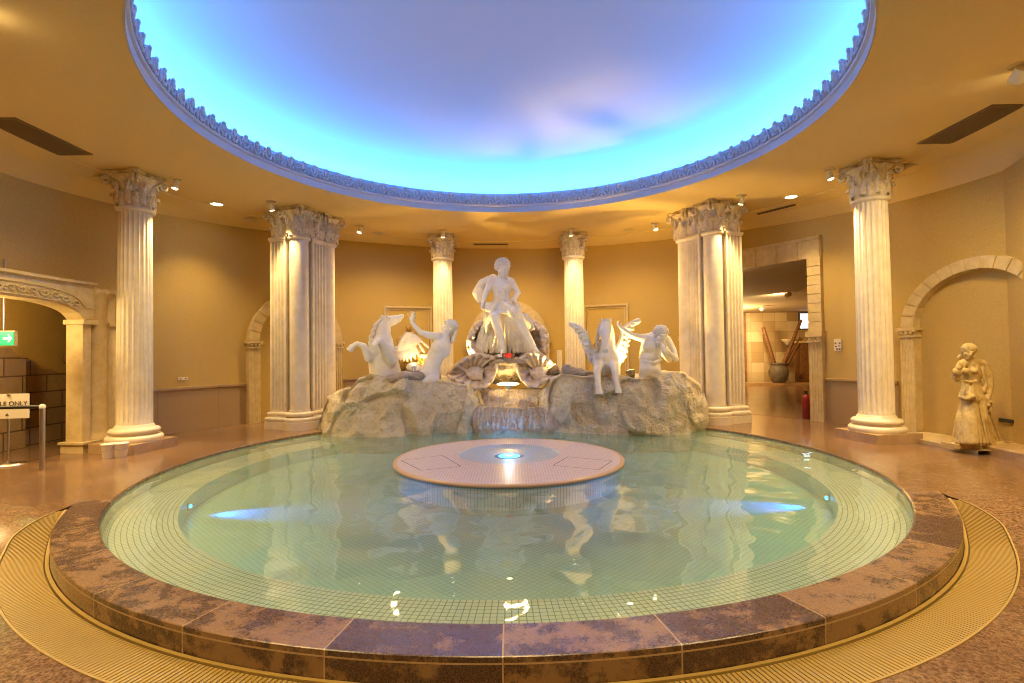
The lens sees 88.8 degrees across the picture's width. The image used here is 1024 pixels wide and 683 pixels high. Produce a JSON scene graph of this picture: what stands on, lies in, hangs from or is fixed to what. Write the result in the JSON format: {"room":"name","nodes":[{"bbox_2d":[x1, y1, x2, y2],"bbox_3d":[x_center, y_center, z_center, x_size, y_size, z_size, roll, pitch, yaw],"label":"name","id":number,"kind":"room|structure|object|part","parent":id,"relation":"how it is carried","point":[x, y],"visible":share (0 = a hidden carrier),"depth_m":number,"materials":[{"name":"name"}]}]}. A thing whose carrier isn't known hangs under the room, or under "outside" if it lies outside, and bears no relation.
{"room":"spa","nodes":[
{"label":"spa","id":0,"kind":"room"},
{"bbox_2d":[0,438,65,462],"bbox_3d":[-7.842,1.673,6.657,2.400,0.001,9.000,-1,-1,0],"label":"floor","id":1,"kind":"structure","parent":0,"point":[30,452],"depth_m":7.99,"materials":[{"name":"brown tile"}]},
{"bbox_2d":[0,393,29,467],"bbox_3d":[-6.821,1.191,7.079,0.425,0.962,0.406,-2,-2,32],"label":"sign stand","id":2,"kind":"object","parent":1,"relation":"on","point":[5,399],"visible":0.98,"depth_m":7.08,"materials":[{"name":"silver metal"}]},
{"bbox_2d":[0,348,65,451],"bbox_3d":[-7.993,0.818,7.326,0.220,1.750,7.300,-1,-1,0],"label":"wall","id":3,"kind":"structure","parent":1,"relation":"on","point":[18,375],"depth_m":8.74,"materials":[{"name":"stone"}]},
{"bbox_2d":[0,298,66,372],"bbox_3d":[-8.109,0.330,6.687,0.001,2.800,9.000,-1,-1,0],"label":"wall","id":4,"kind":"structure","parent":0,"point":[41,329],"depth_m":8.94,"materials":[{"name":"paint"}]},
{"bbox_2d":[62,355,65,363],"bbox_3d":[-8.004,0.320,9.426,0.188,0.180,0.167,-1,-1,25],"label":"round wall fitting","id":5,"kind":"object","parent":4,"relation":"attached to","point":[64,356],"visible":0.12,"depth_m":9.36,"materials":[{"name":"brown wood"}]},
{"bbox_2d":[0,172,371,421],"bbox_3d":[-5.243,-0.371,5.898,3.450,4.590,14.558,-1,-1,0],"label":"wall","id":6,"kind":"structure","parent":0,"point":[210,280],"depth_m":10.16,"materials":[{"name":"paint"}]},
{"bbox_2d":[0,267,116,453],"bbox_3d":[-6.580,0.359,6.678,0.760,2.600,3.943,-1,-1,-4],"label":"archway","id":7,"kind":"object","parent":6,"relation":"in","point":[89,311],"depth_m":7.96,"materials":[{"name":"stone"}]},
{"bbox_2d":[0,259,17,345],"bbox_3d":[-6.928,-0.531,7.122,0.326,1.191,0.076,-1,-1,0],"label":"exit sign","id":8,"kind":"object","parent":7,"relation":"hanging from","point":[7,338],"visible":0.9,"depth_m":7.10,"materials":[{"name":"plastic"}]},
{"bbox_3d":[-6.668,-0.534,8.280,0.474,0.580,0.696,-1,-1,8],"label":"moulding","id":9,"kind":"part","parent":7,"relation":"part of","materials":[{"name":"stone"}]},
{"bbox_2d":[177,377,187,379],"bbox_3d":[-6.317,0.711,10.033,0.025,0.055,0.200,-1,-1,24],"label":"wall socket","id":10,"kind":"object","parent":6,"relation":"attached to","point":[178,378],"visible":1,"depth_m":10.02,"materials":[{"name":"beige plastic"}]},
{"bbox_2d":[153,383,246,434],"bbox_3d":[-6.256,1.399,9.961,0.177,1.060,2.692,-1,-1,24],"label":"wainscoting","id":11,"kind":"structure","parent":6,"relation":"attached to","point":[175,409],"depth_m":10.30,"materials":[{"name":"tile"}]},
{"bbox_2d":[244,300,344,423],"bbox_3d":[-4.901,0.335,11.928,0.307,2.840,2.266,-2,-2,44],"label":"arch","id":12,"kind":"object","parent":6,"relation":"attached to","point":[253,347],"visible":0.63,"depth_m":11.23,"materials":[{"name":"stone"}]},
{"bbox_2d":[134,0,865,193],"bbox_3d":[-0.113,-3.747,6.796,9.100,1.150,9.100,-1,-1,0],"label":"ceiling","id":13,"kind":"structure","parent":0,"point":[461,96],"depth_m":7.94,"materials":[{"name":"blue paint"}]},
{"bbox_2d":[372,243,637,388],"bbox_3d":[-0.172,-0.266,13.637,6.689,4.592,0.924,-1,-1,0],"label":"wall","id":14,"kind":"structure","parent":0,"point":[402,275],"depth_m":13.82,"materials":[{"name":"paint"}]},
{"bbox_2d":[343,378,357,387],"bbox_3d":[-2.749,1.429,13.382,3.222,1.060,0.234,0,-1,-23],"label":"baseboard","id":15,"kind":"structure","parent":14,"relation":"attached to","point":[347,382],"depth_m":12.80,"materials":[{"name":"tile"}]},
{"bbox_2d":[384,306,431,370],"bbox_3d":[-2.660,0.255,13.470,1.222,2.324,0.276,0,-1,-22],"label":"panel","id":16,"kind":"object","parent":14,"relation":"attached to","point":[423,315],"visible":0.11,"depth_m":13.51,"materials":[{"name":"paint"}]},
{"bbox_2d":[468,301,550,358],"bbox_3d":[-0.083,0.317,13.961,2.266,2.840,0.311,-1,-1,0],"label":"arch","id":17,"kind":"object","parent":14,"relation":"attached to","point":[526,309],"visible":0.2,"depth_m":13.94,"materials":[{"name":"stone"}]},
{"bbox_2d":[557,350,561,368],"bbox_3d":[1.248,0.539,13.721,0.130,0.635,0.120,-1,-1,0],"label":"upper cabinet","id":18,"kind":"object","parent":14,"relation":"attached to","point":[559,352],"visible":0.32,"depth_m":13.68,"materials":[{"name":"beige"}]},
{"bbox_2d":[584,303,628,375],"bbox_3d":[2.413,0.191,13.490,1.176,2.303,0.314,-1,-1,21],"label":"panel","id":19,"kind":"object","parent":14,"relation":"attached to","point":[593,314],"visible":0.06,"depth_m":13.53,"materials":[{"name":"paint"}]},
{"bbox_2d":[178,440,837,599],"bbox_3d":[-0.039,1.829,7.151,7.640,0.190,7.640,-1,-1,0],"label":"pool water","id":20,"kind":"object","parent":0,"point":[326,517],"visible":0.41,"depth_m":5.24,"materials":[{"name":"liquid"}]},
{"bbox_2d":[187,501,192,510],"bbox_3d":[-3.604,1.842,5.851,0.030,0.100,0.100,-1,-1,0],"label":"lamp","id":21,"kind":"object","parent":20,"relation":"attached to","point":[189,504],"visible":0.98,"depth_m":5.84,"materials":[{"name":"silver metal"}]},
{"bbox_2d":[101,436,912,623],"bbox_3d":[-0.041,1.669,7.154,8.810,0.130,8.810,-1,-1,0],"label":"ledge","id":22,"kind":"object","parent":20,"relation":"on","point":[145,534],"visible":0.48,"depth_m":3.80,"materials":[{"name":"tile"}]},
{"bbox_2d":[393,438,624,516],"bbox_3d":[-0.040,1.750,7.153,3.104,0.349,3.104,-1,-1,0],"label":"platform","id":23,"kind":"object","parent":20,"relation":"on","point":[503,477],"visible":1,"depth_m":6.17,"materials":[{"name":"tile"}]},
{"bbox_2d":[458,444,559,463],"bbox_3d":[-0.042,1.606,7.416,1.440,0.048,1.440,-1,-1,0],"label":"basin","id":24,"kind":"object","parent":23,"relation":"in","point":[467,453],"depth_m":7.51,"materials":[{"name":"tile"}]},
{"bbox_2d":[499,454,519,457],"bbox_3d":[-0.042,1.631,7.435,0.300,0.020,0.300,-1,-1,0],"label":"light","id":25,"kind":"object","parent":23,"relation":"on","point":[500,455],"depth_m":7.40,"materials":[{"name":"blue"}]},
{"bbox_2d":[480,388,541,406],"bbox_3d":[0.093,1.513,10.933,1.656,1.116,1.752,-1,-1,0],"label":"rock","id":26,"kind":"object","parent":20,"relation":"on","point":[490,397],"visible":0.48,"depth_m":10.34,"materials":[{"name":"beige stone"}]},
{"bbox_2d":[466,318,548,383],"bbox_3d":[-0.147,0.162,10.928,1.477,1.479,1.471,0,-2,-39],"label":"shell throne","id":27,"kind":"object","parent":26,"relation":"on","point":[506,372],"visible":0.32,"depth_m":10.77,"materials":[{"name":"stone"}]},
{"bbox_2d":[472,257,538,356],"bbox_3d":[-0.175,-0.724,10.623,1.267,2.106,1.318,-1,-1,-6],"label":"statue","id":28,"kind":"object","parent":27,"relation":"on","point":[504,329],"visible":0.99,"depth_m":10.68,"materials":[{"name":"stone"}]},
{"bbox_2d":[472,298,534,353],"bbox_3d":[-0.106,-0.294,10.717,1.000,1.250,1.211,0,-2,-38],"label":"drapery","id":29,"kind":"object","parent":28,"relation":"hanging from","point":[504,329],"depth_m":10.57,"materials":[{"name":"white stone"}]},
{"bbox_3d":[-0.076,0.455,11.009,1.263,0.895,1.420,0,-2,-39],"label":"rock seat","id":30,"kind":"part","parent":27,"relation":"part of","materials":[{"name":"beige stone"}]},
{"bbox_2d":[502,353,514,357],"bbox_3d":[-0.067,0.271,10.033,0.241,0.096,0.057,-1,-1,0],"label":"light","id":31,"kind":"object","parent":27,"relation":"on","point":[504,355],"visible":1,"depth_m":10.01,"materials":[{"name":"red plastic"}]},
{"bbox_2d":[497,382,518,389],"bbox_3d":[-0.078,0.882,10.323,0.440,0.155,0.200,-1,-1,0],"label":"lamp","id":32,"kind":"object","parent":26,"relation":"on","point":[507,385],"visible":1,"depth_m":10.26,"materials":[{"name":"beige"}]},
{"bbox_2d":[472,404,558,439],"bbox_3d":[0.068,1.631,10.069,1.611,0.844,0.874,-1,-1,0],"label":"waterfall","id":33,"kind":"object","parent":20,"relation":"on","point":[512,421],"visible":0.84,"depth_m":9.79},
{"bbox_2d":[824,493,829,501],"bbox_3d":[3.525,1.748,5.851,0.030,0.100,0.100,-1,-1,0],"label":"lamp","id":34,"kind":"object","parent":20,"relation":"attached to","point":[826,495],"visible":0.99,"depth_m":5.83,"materials":[{"name":"silver metal"}]},
{"bbox_2d":[0,0,1023,248],"bbox_3d":[-0.096,-2.530,5.591,13.840,0.497,17.155,-1,-1,0],"label":"ceiling","id":35,"kind":"structure","parent":0,"point":[68,71],"depth_m":7.07,"materials":[{"name":"paint"}]},
{"bbox_2d":[0,117,92,155],"bbox_3d":[-6.389,-2.659,6.843,0.880,0.025,1.160,-1,-1,0],"label":"ceiling vent","id":36,"kind":"object","parent":35,"relation":"in","point":[15,126],"visible":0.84,"depth_m":6.81,"materials":[{"name":"brown metal"}]},
{"bbox_2d":[169,177,181,189],"bbox_3d":[-5.447,-2.553,8.471,0.180,0.181,0.180,-1,-1,0],"label":"ceiling spotlight","id":37,"kind":"object","parent":35,"relation":"attached to","point":[175,185],"visible":1,"depth_m":8.44,"materials":[{"name":"metal"}]},
{"bbox_2d":[209,202,223,205],"bbox_3d":[-5.598,-2.602,9.912,0.260,0.014,0.260,-1,-1,0],"label":"recessed light","id":38,"kind":"object","parent":35,"relation":"in","point":[210,203],"visible":1,"depth_m":9.90,"materials":[{"name":"white glass"}]},
{"bbox_2d":[266,200,275,210],"bbox_3d":[-4.517,-2.534,9.801,0.180,0.183,0.180,-1,-1,0],"label":"ceiling spotlight","id":39,"kind":"object","parent":35,"relation":"attached to","point":[270,202],"visible":1,"depth_m":9.77,"materials":[{"name":"metal"}]},
{"bbox_2d":[356,224,363,233],"bbox_3d":[-3.396,-2.506,11.700,0.180,0.184,0.180,-1,-1,0],"label":"ceiling spotlight","id":40,"kind":"object","parent":35,"relation":"attached to","point":[360,226],"visible":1,"depth_m":11.66,"materials":[{"name":"metal"}]},
{"bbox_2d":[439,229,446,237],"bbox_3d":[-1.616,-2.519,12.230,0.180,0.182,0.180,-1,-1,0],"label":"ceiling spotlight","id":41,"kind":"object","parent":35,"relation":"attached to","point":[441,230],"visible":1,"depth_m":12.19,"materials":[{"name":"metal"}]},
{"bbox_2d":[473,244,507,244],"bbox_3d":[-0.555,-2.531,13.654,0.900,0.025,0.070,-1,-1,-4],"label":"ceiling vent","id":42,"kind":"object","parent":35,"relation":"in","point":[473,244],"visible":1,"depth_m":13.62,"materials":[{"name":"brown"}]},
{"bbox_2d":[122,0,877,211],"bbox_3d":[-0.102,-2.956,6.778,8.540,0.432,8.540,-1,-1,0],"label":"trim","id":43,"kind":"structure","parent":35,"relation":"attached to","point":[142,66],"depth_m":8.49,"materials":[{"name":"grey paint"}]},
{"bbox_2d":[567,228,574,235],"bbox_3d":[1.383,-2.558,12.250,0.180,0.182,0.180,-1,-1,0],"label":"ceiling spotlight","id":44,"kind":"object","parent":35,"relation":"attached to","point":[569,229],"visible":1,"depth_m":12.21,"materials":[{"name":"metal"}]},
{"bbox_2d":[651,222,658,230],"bbox_3d":[3.223,-2.591,11.800,0.180,0.184,0.180,-1,-1,0],"label":"ceiling spotlight","id":45,"kind":"object","parent":35,"relation":"attached to","point":[654,226],"visible":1,"depth_m":11.77,"materials":[{"name":"metal"}]},
{"bbox_2d":[736,194,746,204],"bbox_3d":[4.302,-2.651,9.801,0.180,0.183,0.180,-1,-1,0],"label":"ceiling spotlight","id":46,"kind":"object","parent":35,"relation":"attached to","point":[742,196],"visible":1,"depth_m":9.77,"materials":[{"name":"metal"}]},
{"bbox_2d":[757,204,795,214],"bbox_3d":[5.362,-2.677,10.628,0.070,0.025,0.800,0,-2,-32],"label":"ceiling vent","id":47,"kind":"object","parent":35,"relation":"in","point":[792,204],"visible":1,"depth_m":10.58,"materials":[{"name":"brown metal"}]},
{"bbox_2d":[783,195,798,198],"bbox_3d":[5.301,-2.745,9.932,0.260,0.014,0.260,-1,-1,0],"label":"recessed light","id":48,"kind":"object","parent":35,"relation":"in","point":[788,196],"visible":1,"depth_m":9.93,"materials":[{"name":"white glass"}]},
{"bbox_2d":[823,167,835,180],"bbox_3d":[5.122,-2.693,8.431,0.180,0.181,0.180,-1,-1,0],"label":"ceiling spotlight","id":49,"kind":"object","parent":35,"relation":"attached to","point":[829,174],"visible":1,"depth_m":8.40,"materials":[{"name":"metal"}]},
{"bbox_2d":[904,164,917,168],"bbox_3d":[6.261,-2.748,8.252,0.260,0.014,0.260,-1,-1,0],"label":"recessed light","id":50,"kind":"object","parent":35,"relation":"in","point":[910,165],"visible":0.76,"depth_m":8.18,"materials":[{"name":"metal"}]},
{"bbox_2d":[917,104,1023,143],"bbox_3d":[6.190,-2.825,6.843,0.880,0.025,1.160,-1,-1,0],"label":"ceiling vent","id":51,"kind":"object","parent":35,"relation":"in","point":[979,120],"visible":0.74,"depth_m":6.77,"materials":[{"name":"brown metal"}]},
{"bbox_2d":[1007,61,1023,84],"bbox_3d":[5.231,-2.755,5.395,0.180,0.197,0.189,-1,-1,0],"label":"ceiling spotlight","id":52,"kind":"object","parent":35,"relation":"attached to","point":[1016,77],"visible":1,"depth_m":5.38,"materials":[{"name":"plastic"}]},
{"bbox_2d":[0,414,1023,682],"bbox_3d":[-0.042,1.612,5.281,15.000,0.140,18.743,-1,-1,0],"label":"floor","id":53,"kind":"structure","parent":0,"point":[993,484],"depth_m":5.46,"materials":[{"name":"stone"}]},
{"bbox_2d":[0,404,45,470],"bbox_3d":[-6.637,1.237,6.684,1.240,0.848,0.072,-1,-1,-5],"label":"rail","id":54,"kind":"object","parent":53,"relation":"on","point":[42,408],"visible":1,"depth_m":6.72,"materials":[{"name":"silver metal"}]},
{"bbox_3d":[-6.661,0.848,6.698,1.204,0.044,0.044,-1,-1,-5],"label":"rail","id":55,"kind":"part","parent":54,"relation":"part of","materials":[{"name":"grey metal"}]},
{"bbox_3d":[-6.055,1.253,6.739,0.060,0.803,0.060,-1,-1,0],"label":"post","id":56,"kind":"part","parent":54,"relation":"part of","materials":[{"name":"silver metal"}]},
{"bbox_2d":[100,442,115,458],"bbox_3d":[-5.793,1.567,7.512,0.203,0.202,0.207,-1,-1,0],"label":"bucket","id":57,"kind":"object","parent":53,"relation":"on","point":[107,449],"visible":0.94,"depth_m":7.44,"materials":[{"name":"beige plastic"}]},
{"bbox_3d":[-5.795,1.478,7.517,0.200,0.022,0.200,-1,-1,0],"label":"lid","id":58,"kind":"part","parent":57,"relation":"part of","materials":[{"name":"white ceramic"}]},
{"bbox_2d":[113,442,128,457],"bbox_3d":[-5.667,1.567,7.574,0.203,0.202,0.207,0,-2,-40],"label":"bucket","id":59,"kind":"object","parent":53,"relation":"on","point":[120,448],"visible":0.99,"depth_m":7.51,"materials":[{"name":"beige plastic"}]},
{"bbox_3d":[-5.671,1.477,7.578,0.200,0.022,0.200,0,-2,-40],"label":"lid","id":60,"kind":"part","parent":59,"relation":"part of","materials":[{"name":"white ceramic"}]},
{"bbox_2d":[88,167,177,454],"bbox_3d":[-5.930,-0.473,8.224,0.800,4.317,0.800,-1,-1,10],"label":"fluted column","id":61,"kind":"structure","parent":53,"relation":"on","point":[135,201],"depth_m":8.05,"materials":[{"name":"stone"}]},
{"bbox_2d":[262,204,345,430],"bbox_3d":[-4.212,-0.446,10.658,1.068,4.327,1.353,-1,-1,21],"label":"pier","id":62,"kind":"object","parent":53,"relation":"on","point":[303,241],"visible":0.96,"depth_m":10.27,"materials":[{"name":"stone"}]},
{"bbox_2d":[318,371,483,453],"bbox_3d":[-2.190,1.357,10.586,3.394,1.554,2.672,-1,-1,0],"label":"rock","id":63,"kind":"object","parent":53,"relation":"on","point":[406,416],"visible":0.75,"depth_m":9.57,"materials":[{"name":"beige stone"}]},
{"bbox_2d":[346,314,428,376],"bbox_3d":[-2.429,0.285,10.018,0.974,1.614,1.379,-2,-2,44],"label":"statue","id":64,"kind":"object","parent":63,"relation":"on","point":[382,357],"visible":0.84,"depth_m":9.98,"materials":[{"name":"stone"}]},
{"bbox_2d":[386,371,424,383],"bbox_3d":[-1.992,0.664,9.782,0.728,0.239,0.313,-1,-1,-8],"label":"boulder","id":65,"kind":"object","parent":63,"relation":"on","point":[402,376],"visible":0.98,"depth_m":9.67,"materials":[{"name":"grey stone"}]},
{"bbox_2d":[398,350,426,370],"bbox_3d":[-1.997,0.409,10.433,0.764,0.473,0.225,-1,-1,0],"label":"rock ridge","id":66,"kind":"object","parent":63,"relation":"on","point":[420,361],"visible":0.3,"depth_m":10.36,"materials":[{"name":"beige stone"}]},
{"bbox_2d":[406,362,421,370],"bbox_3d":[-1.899,0.506,10.179,0.323,0.216,0.231,-1,-1,0],"label":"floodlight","id":67,"kind":"object","parent":63,"relation":"on","point":[411,364],"visible":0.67,"depth_m":10.10,"materials":[{"name":"metal"}]},
{"bbox_2d":[407,311,458,382],"bbox_3d":[-1.491,0.183,10.057,0.938,1.505,0.603,-1,-1,0],"label":"statue","id":68,"kind":"object","parent":63,"relation":"on","point":[440,349],"visible":0.89,"depth_m":9.89,"materials":[{"name":"stone"}]},
{"bbox_2d":[446,353,499,389],"bbox_3d":[-0.795,0.592,10.535,1.110,0.714,0.969,-1,-1,0],"label":"scallop shell","id":69,"kind":"object","parent":63,"relation":"on","point":[473,369],"visible":0.98,"depth_m":10.49,"materials":[{"name":"stone"}]},
{"bbox_2d":[427,233,456,375],"bbox_3d":[-1.689,-0.426,12.823,0.816,4.317,0.816,-1,-1,0],"label":"fluted column","id":70,"kind":"structure","parent":53,"relation":"on","point":[442,250],"depth_m":12.64,"materials":[{"name":"stone"}]},
{"bbox_2d":[50,425,963,682],"bbox_3d":[-0.040,1.732,7.153,9.420,0.304,9.420,-1,-1,0],"label":"pool coping","id":71,"kind":"object","parent":53,"relation":"on","point":[136,604],"visible":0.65,"depth_m":2.79,"materials":[{"name":"stone"}]},
{"bbox_2d":[246,431,766,449],"bbox_3d":[-0.042,1.619,7.156,8.806,0.001,8.806,-1,-1,0],"label":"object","id":72,"kind":"object","parent":71,"relation":"in","point":[535,431],"visible":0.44,"depth_m":8.85,"materials":[{"name":"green liquid"}]},
{"bbox_2d":[0,498,1019,682],"bbox_3d":[-0.042,1.587,3.544,8.512,0.172,2.810,-1,-1,0],"label":"drain grating","id":73,"kind":"object","parent":53,"relation":"in","point":[986,580],"visible":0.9,"depth_m":2.90,"materials":[{"name":"brown plastic"}]},
{"bbox_2d":[558,232,588,369],"bbox_3d":[1.531,-0.469,12.823,0.816,4.317,0.816,-1,-1,0],"label":"fluted column","id":74,"kind":"structure","parent":53,"relation":"on","point":[573,249],"depth_m":12.64,"materials":[{"name":"stone"}]},
{"bbox_2d":[537,369,708,453],"bbox_3d":[2.140,1.321,10.416,3.412,1.485,2.982,-1,-1,0],"label":"rock","id":75,"kind":"object","parent":53,"relation":"on","point":[648,411],"visible":0.74,"depth_m":9.33,"materials":[{"name":"beige stone"}]},
{"bbox_2d":[514,350,561,387],"bbox_3d":[0.551,0.541,10.536,1.063,0.739,0.969,-1,-1,0],"label":"scallop shell","id":76,"kind":"object","parent":75,"relation":"on","point":[535,373],"visible":0.93,"depth_m":10.49,"materials":[{"name":"stone"}]},
{"bbox_2d":[548,364,556,372],"bbox_3d":[0.816,0.543,10.485,0.188,0.186,0.197,-1,-1,0],"label":"floodlight","id":77,"kind":"object","parent":76,"relation":"on","point":[553,368],"visible":1,"depth_m":10.41,"materials":[{"name":"silver metal"}]},
{"bbox_2d":[561,364,593,375],"bbox_3d":[1.262,0.569,10.077,0.635,0.273,0.278,-1,-1,0],"label":"boulder","id":78,"kind":"object","parent":75,"relation":"on","point":[568,368],"visible":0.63,"depth_m":10.00,"materials":[{"name":"grey stone"}]},
{"bbox_2d":[569,317,640,393],"bbox_3d":[1.846,0.243,9.904,1.300,1.409,1.139,0,-2,-35],"label":"statue","id":79,"kind":"object","parent":75,"relation":"on","point":[607,358],"visible":0.96,"depth_m":9.72,"materials":[{"name":"stone"}]},
{"bbox_2d":[625,369,635,377],"bbox_3d":[2.211,0.603,9.738,0.198,0.177,0.187,-1,-1,0],"label":"floodlight","id":80,"kind":"object","parent":75,"relation":"on","point":[630,373],"visible":0.98,"depth_m":9.67,"materials":[{"name":"silver metal"}]},
{"bbox_2d":[617,320,678,377],"bbox_3d":[2.511,0.260,9.690,1.140,1.311,0.800,-1,-1,0],"label":"statue","id":81,"kind":"object","parent":75,"relation":"on","point":[654,344],"visible":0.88,"depth_m":9.62,"materials":[{"name":"stone"}]},
{"bbox_2d":[666,198,751,425],"bbox_3d":[4.003,-0.555,10.658,1.068,4.327,1.353,0,-1,-21],"label":"pier","id":82,"kind":"object","parent":53,"relation":"on","point":[708,236],"visible":0.89,"depth_m":10.26,"materials":[{"name":"stone"}]},
{"bbox_2d":[834,157,922,444],"bbox_3d":[5.669,-0.627,8.204,0.800,4.317,0.800,-1,-1,-10],"label":"fluted column","id":83,"kind":"structure","parent":53,"relation":"on","point":[876,422],"depth_m":8.02,"materials":[{"name":"stone"}]},
{"bbox_2d":[978,440,1023,462],"bbox_3d":[6.545,1.520,6.382,0.733,0.320,2.262,-1,-1,7],"label":"stone kerb","id":84,"kind":"object","parent":53,"relation":"on","point":[1015,451],"visible":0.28,"depth_m":6.75,"materials":[{"name":"stone"}]},
{"bbox_2d":[742,262,807,312],"bbox_3d":[8.022,-1.418,17.883,5.089,0.230,14.120,-2,-2,32],"label":"ceiling","id":85,"kind":"structure","parent":0,"point":[767,287],"depth_m":15.21,"materials":[{"name":"beige paint"}]},
{"bbox_2d":[785,291,791,297],"bbox_3d":[8.312,-1.410,15.723,0.180,0.193,0.180,-1,-1,0],"label":"ceiling spotlight","id":86,"kind":"object","parent":85,"relation":"attached to","point":[788,294],"visible":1,"depth_m":15.66,"materials":[{"name":"metal"}]},
{"bbox_2d":[746,312,807,381],"bbox_3d":[10.941,0.232,22.487,6.000,3.100,0.001,-1,-1,0],"label":"wall","id":87,"kind":"structure","parent":0,"point":[778,326],"depth_m":22.49,"materials":[{"name":"tile"}]},
{"bbox_2d":[780,339,790,344],"bbox_3d":[11.764,0.028,22.341,0.520,0.250,0.520,-1,-1,0],"label":"wall sconce","id":88,"kind":"object","parent":87,"relation":"attached to","point":[786,341],"visible":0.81,"depth_m":22.22,"materials":[{"name":"beige"}]},
{"bbox_2d":[745,384,809,419],"bbox_3d":[9.099,1.667,16.382,9.721,0.001,12.145,-1,-1,0],"label":"floor","id":89,"kind":"structure","parent":0,"point":[770,400],"depth_m":14.91,"materials":[{"name":"brown tile"}]},
{"bbox_2d":[743,313,746,381],"bbox_3d":[9.699,0.294,22.286,0.520,3.000,0.250,-1,-1,0],"label":"trim","id":90,"kind":"structure","parent":89,"relation":"on","point":[744,314],"depth_m":22.20,"materials":[{"name":"brown wood"}]},
{"bbox_2d":[745,381,808,384],"bbox_3d":[11.301,1.719,21.654,3.600,0.080,1.000,-1,-1,0],"label":"dais","id":91,"kind":"object","parent":89,"relation":"on","point":[771,382],"visible":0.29,"depth_m":21.15,"materials":[{"name":"wood"}]},
{"bbox_2d":[768,363,788,382],"bbox_3d":[10.899,1.278,21.363,0.760,0.800,0.760,-1,-1,0],"label":"clay pot","id":92,"kind":"object","parent":91,"relation":"on","point":[778,372],"visible":0.99,"depth_m":21.10,"materials":[{"name":"ceramic"}]},
{"bbox_2d":[761,327,775,362],"bbox_3d":[10.617,0.355,21.511,0.622,1.958,0.163,-2,-2,34],"label":"wooden pole","id":93,"kind":"object","parent":92,"relation":"in","point":[766,338],"visible":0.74,"depth_m":21.49,"materials":[{"name":"brown wood"}]},
{"bbox_2d":[782,319,802,362],"bbox_3d":[11.443,0.211,21.509,1.236,2.254,0.143,0,-1,-13],"label":"wooden pole","id":94,"kind":"object","parent":92,"relation":"in","point":[790,346],"visible":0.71,"depth_m":21.49,"materials":[{"name":"brown wood"}]},
{"bbox_2d":[786,337,802,366],"bbox_3d":[11.489,0.585,21.500,1.118,1.529,0.152,0,-1,-14],"label":"wooden pole","id":95,"kind":"object","parent":92,"relation":"in","point":[797,344],"visible":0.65,"depth_m":21.48,"materials":[{"name":"brown wood"}]},
{"bbox_2d":[794,341,808,381],"bbox_3d":[12.282,0.821,21.773,0.900,1.695,0.600,-1,-1,0],"label":"stand","id":96,"kind":"object","parent":91,"relation":"on","point":[802,353],"visible":0.46,"depth_m":21.53,"materials":[{"name":"brown wood"}]},
{"bbox_2d":[802,391,809,418],"bbox_3d":[6.022,1.296,10.693,0.170,0.570,0.170,-1,-1,0],"label":"fire extinguisher","id":97,"kind":"object","parent":89,"relation":"on","point":[805,398],"visible":0.88,"depth_m":10.63,"materials":[{"name":"red paint"}]},
{"bbox_2d":[635,157,1023,444],"bbox_3d":[5.001,-0.473,5.956,3.661,4.526,14.675,-1,-1,0],"label":"wall","id":98,"kind":"structure","parent":0,"point":[984,308],"depth_m":8.28,"materials":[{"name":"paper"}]},
{"bbox_2d":[678,235,826,421],"bbox_3d":[5.302,-0.212,11.620,0.789,3.670,3.251,0,-2,-39],"label":"door surround","id":99,"kind":"object","parent":98,"relation":"attached to","point":[809,250],"visible":0.52,"depth_m":10.37,"materials":[{"name":"stone"}]},
{"bbox_2d":[834,339,841,350],"bbox_3d":[6.226,0.065,9.989,0.025,0.220,0.140,0,-1,-24],"label":"switch panel","id":100,"kind":"object","parent":98,"relation":"attached to","point":[837,342],"visible":1,"depth_m":9.97,"materials":[{"name":"beige plastic"}]},
{"bbox_2d":[825,378,898,424],"bbox_3d":[6.380,1.224,9.566,0.079,1.060,1.371,0,-1,-20],"label":"baseboard","id":101,"kind":"structure","parent":98,"relation":"attached to","point":[841,394],"depth_m":9.91,"materials":[{"name":"tile"}]},
{"bbox_2d":[917,432,990,454],"bbox_3d":[6.456,1.484,7.645,0.764,0.070,1.658,-1,-1,-4],"label":"sill","id":102,"kind":"structure","parent":98,"relation":"attached to","point":[929,438],"depth_m":7.72,"materials":[{"name":"stone"}]},
{"bbox_2d":[941,343,1012,448],"bbox_3d":[6.324,0.749,7.101,0.851,1.461,0.506,-1,-1,0],"label":"statue","id":103,"kind":"object","parent":102,"relation":"on","point":[974,427],"visible":0.98,"depth_m":7.04,"materials":[{"name":"beige stone"}]},
{"bbox_2d":[896,255,1022,431],"bbox_3d":[6.691,0.140,7.552,0.337,2.727,2.582,-1,-1,-3],"label":"arch","id":104,"kind":"object","parent":98,"relation":"attached to","point":[910,336],"visible":0.99,"depth_m":8.53,"materials":[{"name":"stone"}]},
{"bbox_2d":[998,418,1013,423],"bbox_3d":[6.837,1.095,7.225,0.020,0.050,0.220,-1,-1,-1],"label":"wall plaque","id":105,"kind":"object","parent":98,"relation":"attached to","point":[999,419],"visible":1,"depth_m":7.22,"materials":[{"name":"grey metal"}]},
{"bbox_3d":[9.078,0.046,16.418,9.721,3.250,12.145,-1,-1,0],"label":"wall","id":106,"kind":"structure","parent":0,"visible":0},
{"bbox_2d":[798,312,808,329],"bbox_3d":[12.322,-0.859,21.906,0.620,0.720,0.070,-1,-1,0],"label":"wall screen","id":107,"kind":"object","parent":106,"relation":"attached to","point":[803,316],"visible":0.57,"depth_m":21.87,"materials":[{"name":"grey metal"}]}
]}

